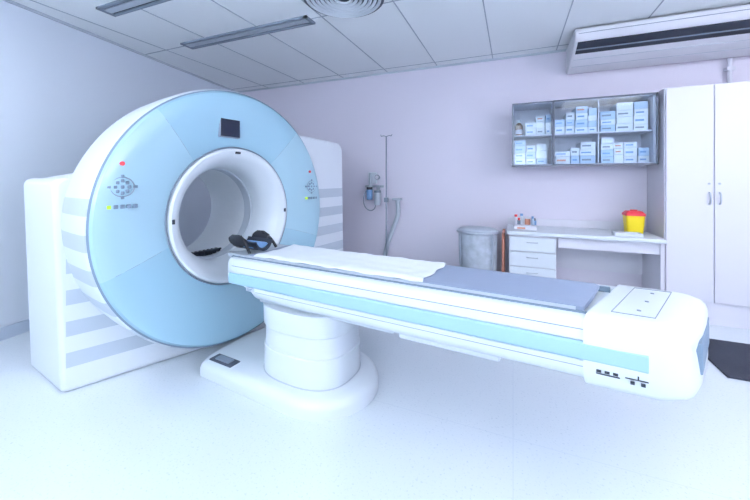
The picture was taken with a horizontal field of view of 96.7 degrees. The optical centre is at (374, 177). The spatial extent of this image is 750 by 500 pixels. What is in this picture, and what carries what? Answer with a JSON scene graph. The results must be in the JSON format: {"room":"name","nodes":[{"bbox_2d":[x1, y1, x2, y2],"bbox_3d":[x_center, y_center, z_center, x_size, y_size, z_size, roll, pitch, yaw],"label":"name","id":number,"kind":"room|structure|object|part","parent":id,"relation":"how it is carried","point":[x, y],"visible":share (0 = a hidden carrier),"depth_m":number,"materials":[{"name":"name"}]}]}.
{"room":"radiology room","nodes":[
{"label":"radiology room","id":0,"kind":"room"},
{"bbox_2d":[0,0,230,327],"bbox_3d":[-3.150,-0.075,2.225,0.099,2.750,7.013,0,0,13],"label":"wall","id":1,"kind":"structure","parent":0,"point":[62,86],"depth_m":3.01,"materials":[{"name":"white paint"}]},
{"bbox_2d":[0,319,29,340],"bbox_3d":[-3.095,1.250,2.202,0.018,0.100,6.999,0,0,13],"label":"baseboard","id":2,"kind":"structure","parent":1,"relation":"attached to","point":[9,331],"depth_m":2.74,"materials":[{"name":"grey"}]},
{"bbox_2d":[3,0,237,91],"bbox_3d":[-3.094,-1.439,2.202,0.020,0.022,7.000,0,0,13],"label":"trim","id":3,"kind":"structure","parent":1,"relation":"attached to","point":[8,1],"depth_m":3.42,"materials":[{"name":"grey"}]},
{"bbox_2d":[0,324,749,499],"bbox_3d":[-0.178,1.350,0.994,7.490,0.100,6.900,0,0,22],"label":"floor","id":4,"kind":"structure","parent":0,"point":[439,423],"depth_m":1.66,"materials":[{"name":"tile"}]},
{"bbox_2d":[24,89,342,391],"bbox_3d":[-1.347,0.325,2.966,1.083,1.951,2.301,0,0,31],"label":"gantry","id":5,"kind":"object","parent":4,"relation":"on","point":[115,288],"visible":0.94,"depth_m":2.14,"materials":[{"name":"white plastic"},{"name":"light blue plastic"}]},
{"bbox_2d":[381,135,391,255],"bbox_3d":[0.148,0.360,4.433,0.197,1.881,0.189,0,0,22],"label":"stand","id":6,"kind":"object","parent":4,"relation":"on","point":[386,197],"visible":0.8,"depth_m":4.43,"materials":[{"name":"silver metal"}]},
{"bbox_2d":[200,230,708,421],"bbox_3d":[0.131,0.844,1.863,2.688,0.912,0.694,0,0,28],"label":"table","id":7,"kind":"object","parent":4,"relation":"on","point":[307,363],"visible":1,"depth_m":1.60,"materials":[{"name":"white plastic"}]},
{"bbox_2d":[244,240,267,248],"bbox_3d":[-0.862,0.470,2.360,0.180,0.044,0.140,0,0,28],"label":"cushion","id":8,"kind":"object","parent":7,"relation":"on","point":[253,244],"depth_m":2.30,"materials":[{"name":"blue fabric"}]},
{"bbox_3d":[0.115,0.516,1.879,1.956,0.035,0.360,0,0,28],"label":"mattress","id":9,"kind":"part","parent":7,"relation":"part of","materials":[{"name":"blue plastic"}]},
{"bbox_2d":[399,334,500,361],"bbox_3d":[0.412,0.777,1.710,0.480,0.045,0.360,0,0,28],"label":"tray","id":10,"kind":"object","parent":7,"relation":"on","point":[411,338],"depth_m":1.54,"materials":[{"name":"white plastic"}]},
{"bbox_2d":[456,226,499,270],"bbox_3d":[1.123,0.922,3.651,0.458,0.755,0.446,0,0,22],"label":"waste bin","id":11,"kind":"object","parent":4,"relation":"on","point":[477,244],"visible":0.55,"depth_m":3.51,"materials":[{"name":"silver metal"}]},
{"bbox_3d":[0.923,0.922,3.601,0.020,0.675,0.020,0,0,23],"label":"leg","id":12,"kind":"part","parent":11,"relation":"part of","materials":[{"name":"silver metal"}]},
{"bbox_3d":[1.129,0.573,3.667,0.416,0.055,0.370,0,0,23],"label":"lid","id":13,"kind":"part","parent":11,"relation":"part of","materials":[{"name":"grey"}]},
{"bbox_3d":[1.228,0.922,3.474,0.020,0.675,0.020,0,0,23],"label":"leg","id":14,"kind":"part","parent":11,"relation":"part of","materials":[{"name":"silver metal"}]},
{"bbox_2d":[502,229,504,271],"bbox_3d":[1.447,0.950,3.752,0.027,0.700,0.400,0,0,22],"label":"cardboard folder","id":15,"kind":"object","parent":4,"relation":"on","point":[503,231],"visible":0.55,"depth_m":3.57,"materials":[{"name":"brown"}]},
{"bbox_2d":[507,224,666,289],"bbox_3d":[2.092,0.925,3.469,1.330,0.750,0.530,0,0,22],"label":"desk","id":16,"kind":"object","parent":4,"relation":"on","point":[538,252],"visible":0.78,"depth_m":3.39,"materials":[{"name":"white wood"}]},
{"bbox_2d":[514,224,536,229],"bbox_3d":[1.615,0.529,3.584,0.220,0.040,0.122,0,0,22],"label":"tray","id":17,"kind":"object","parent":16,"relation":"on","point":[516,226],"visible":1,"depth_m":3.54,"materials":[{"name":"white plastic"}]},
{"bbox_2d":[514,214,517,223],"bbox_3d":[1.604,0.482,3.795,0.048,0.135,0.048,0,0,22],"label":"bottle","id":18,"kind":"object","parent":17,"relation":"on","point":[515,215],"depth_m":3.77,"materials":[{"name":"white plastic"}]},
{"bbox_2d":[519,213,523,224],"bbox_3d":[1.667,0.477,3.790,0.048,0.145,0.048,0,0,22],"label":"bottle","id":19,"kind":"object","parent":17,"relation":"on","point":[521,216],"depth_m":3.77,"materials":[{"name":"white plastic"}]},
{"bbox_2d":[525,216,529,224],"bbox_3d":[1.715,0.492,3.749,0.056,0.115,0.056,0,0,22],"label":"bottle","id":20,"kind":"object","parent":17,"relation":"on","point":[527,221],"depth_m":3.73,"materials":[{"name":"orange plastic"}]},
{"bbox_3d":[1.610,0.994,3.416,0.430,0.147,0.019,0,0,23],"label":"drawer","id":21,"kind":"part","parent":16,"relation":"part of","materials":[{"name":"white wood"}]},
{"bbox_3d":[1.610,0.839,3.416,0.430,0.147,0.019,0,0,23],"label":"drawer","id":22,"kind":"part","parent":16,"relation":"part of","materials":[{"name":"white wood"}]},
{"bbox_3d":[1.610,0.683,3.416,0.430,0.147,0.019,0,0,23],"label":"drawer","id":23,"kind":"part","parent":16,"relation":"part of","materials":[{"name":"white wood"}]},
{"bbox_3d":[1.705,0.915,3.645,0.440,0.650,0.480,0,0,23],"label":"drawer","id":24,"kind":"part","parent":16,"relation":"part of","materials":[{"name":"white wood"}]},
{"bbox_2d":[612,231,642,236],"bbox_3d":[2.406,0.534,3.182,0.220,0.030,0.110,0,0,22],"label":"tray","id":25,"kind":"object","parent":16,"relation":"on","point":[615,233],"visible":1,"depth_m":3.15,"materials":[{"name":"white"}]},
{"bbox_2d":[622,209,645,233],"bbox_3d":[2.555,0.431,3.293,0.166,0.237,0.150,0,0,22],"label":"sharps container","id":26,"kind":"object","parent":16,"relation":"on","point":[633,220],"visible":0.97,"depth_m":3.24,"materials":[{"name":"yellow plastic"}]},
{"bbox_2d":[623,215,644,233],"bbox_3d":[2.555,0.460,3.293,0.156,0.180,0.140,0,0,23],"label":"tub","id":27,"kind":"object","parent":26,"relation":"in","point":[632,223],"depth_m":3.24,"materials":[{"name":"yellow plastic"}]},
{"bbox_3d":[2.555,0.347,3.293,0.166,0.045,0.150,0,0,23],"label":"lid","id":28,"kind":"part","parent":26,"relation":"part of","materials":[{"name":"red plastic"}]},
{"bbox_3d":[2.691,0.945,3.237,0.025,0.710,0.480,0,0,23],"label":"leg panel","id":29,"kind":"part","parent":16,"relation":"part of","materials":[{"name":"white wood"}]},
{"bbox_2d":[647,81,749,329],"bbox_3d":[3.533,0.235,2.925,1.710,2.130,0.471,0,0,22],"label":"storage cabinet","id":30,"kind":"object","parent":4,"relation":"on","point":[698,189],"visible":0.94,"depth_m":2.95,"materials":[{"name":"white wood"}]},
{"bbox_3d":[2.831,0.138,3.006,0.334,1.925,0.021,0,0,23],"label":"door","id":31,"kind":"part","parent":30,"relation":"part of","materials":[{"name":"white wood"}]},
{"bbox_3d":[3.184,0.138,2.860,0.419,1.925,0.021,0,0,23],"label":"door","id":32,"kind":"part","parent":30,"relation":"part of","materials":[{"name":"white wood"}]},
{"bbox_2d":[708,338,749,381],"bbox_3d":[2.842,1.294,2.276,0.930,0.012,0.620,0,0,22],"label":"floor mat","id":33,"kind":"object","parent":4,"relation":"on","point":[732,359],"visible":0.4,"depth_m":2.38,"materials":[{"name":"grey rubber"}]},
{"bbox_2d":[12,0,749,90],"bbox_3d":[-0.178,-1.500,0.994,7.490,0.100,6.900,0,0,22],"label":"ceiling","id":34,"kind":"structure","parent":0,"point":[450,30],"depth_m":3.28,"materials":[{"name":"tile"}]},
{"bbox_2d":[96,0,170,16],"bbox_3d":[-1.615,-1.441,2.595,1.570,0.018,0.150,0,0,22],"label":"ceiling vent","id":35,"kind":"object","parent":34,"relation":"in","point":[116,8],"depth_m":2.79,"materials":[{"name":"grey metal"}]},
{"bbox_2d":[180,15,314,48],"bbox_3d":[-1.322,-1.441,3.340,1.600,0.018,0.150,0,0,22],"label":"ceiling vent","id":36,"kind":"object","parent":34,"relation":"in","point":[301,21],"depth_m":3.29,"materials":[{"name":"grey metal"}]},
{"bbox_2d":[304,0,383,17],"bbox_3d":[-0.253,-1.439,2.681,0.660,0.022,0.660,0,0,22],"label":"diffuser","id":37,"kind":"object","parent":34,"relation":"in","point":[333,8],"depth_m":2.80,"materials":[{"name":"white metal"}]},
{"bbox_2d":[30,0,663,89],"bbox_3d":[-0.166,-1.449,0.989,7.463,0.006,6.900,0,0,22],"label":"grid","id":38,"kind":"object","parent":34,"relation":"attached to","point":[393,1],"depth_m":3.53,"materials":[{"name":"grey metal"}]},
{"bbox_2d":[566,3,749,73],"bbox_3d":[2.863,-1.295,3.124,1.800,0.290,0.597,0,0,22],"label":"air conditioner","id":39,"kind":"object","parent":34,"relation":"attached to","point":[723,32],"visible":1,"depth_m":3.10,"materials":[{"name":"white plastic"}]},
{"bbox_2d":[242,52,749,286],"bbox_3d":[1.161,-0.075,4.227,7.690,2.750,0.100,0,0,22],"label":"wall","id":40,"kind":"structure","parent":0,"point":[449,147],"depth_m":4.22,"materials":[{"name":"white paint"}]},
{"bbox_2d":[363,172,383,210],"bbox_3d":[-0.027,0.185,4.586,0.280,0.530,0.127,0,0,22],"label":"oxygen flowmeter","id":41,"kind":"object","parent":40,"relation":"attached to","point":[373,177],"visible":1,"depth_m":4.57,"materials":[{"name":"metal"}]},
{"bbox_2d":[366,190,372,199],"bbox_3d":[-0.076,0.230,4.599,0.084,0.140,0.084,0,0,23],"label":"bottle","id":42,"kind":"object","parent":41,"relation":"on","point":[369,193],"depth_m":4.57,"materials":[{"name":"blue plastic"}]},
{"bbox_2d":[368,172,376,183],"bbox_3d":[-0.030,0.000,4.631,0.120,0.160,0.045,0,0,23],"label":"outlet plate","id":43,"kind":"object","parent":41,"relation":"attached to","point":[374,174],"depth_m":4.60,"materials":[{"name":"white plastic"}]},
{"bbox_2d":[374,193,380,204],"bbox_3d":[0.035,0.285,4.553,0.090,0.170,0.090,0,0,23],"label":"jar","id":44,"kind":"object","parent":41,"relation":"on","point":[377,196],"depth_m":4.52,"materials":[{"name":"grey"}]},
{"bbox_2d":[383,198,401,255],"bbox_3d":[0.225,0.770,4.506,0.272,1.000,0.082,0,0,22],"label":"corrugated hose","id":45,"kind":"object","parent":40,"relation":"attached to","point":[397,200],"visible":0.75,"depth_m":4.46,"materials":[{"name":"grey plastic"}]},
{"bbox_2d":[238,49,566,92],"bbox_3d":[1.147,-1.439,4.168,7.470,0.022,0.020,0,0,22],"label":"trim","id":46,"kind":"structure","parent":40,"relation":"attached to","point":[561,50],"depth_m":4.40,"materials":[{"name":"grey metal"}]},
{"bbox_2d":[508,217,644,230],"bbox_3d":[2.199,0.555,3.727,1.330,0.170,0.026,0,0,22],"label":"backsplash","id":47,"kind":"structure","parent":40,"relation":"attached to","point":[539,222],"depth_m":3.69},
{"bbox_2d":[512,92,657,166],"bbox_3d":[2.152,-0.470,3.556,1.275,0.680,0.373,0,0,22],"label":"medicine cabinet","id":48,"kind":"object","parent":40,"relation":"attached to","point":[525,112],"visible":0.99,"depth_m":3.51,"materials":[{"name":"white"}]},
{"bbox_2d":[515,120,522,134],"bbox_3d":[1.619,-0.559,3.746,0.077,0.180,0.077,0,0,22],"label":"medicine bottle","id":49,"kind":"object","parent":48,"relation":"in","point":[519,127],"visible":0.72,"depth_m":3.72,"materials":[{"name":"brown glass"}]},
{"bbox_2d":[515,101,648,163],"bbox_3d":[2.152,-0.451,3.573,1.210,0.600,0.271,0,0,22],"label":"medicine boxes","id":50,"kind":"object","parent":48,"relation":"in","point":[624,116],"visible":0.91,"depth_m":3.42,"materials":[{"name":"white cardboard"}]},
{"bbox_2d":[723,58,735,82],"bbox_3d":[3.405,-0.990,3.203,0.060,0.317,0.065,0,0,22],"label":"vent pipe","id":51,"kind":"object","parent":40,"relation":"attached to","point":[729,69],"visible":0.7,"depth_m":3.18,"materials":[{"name":"white"}]}
]}

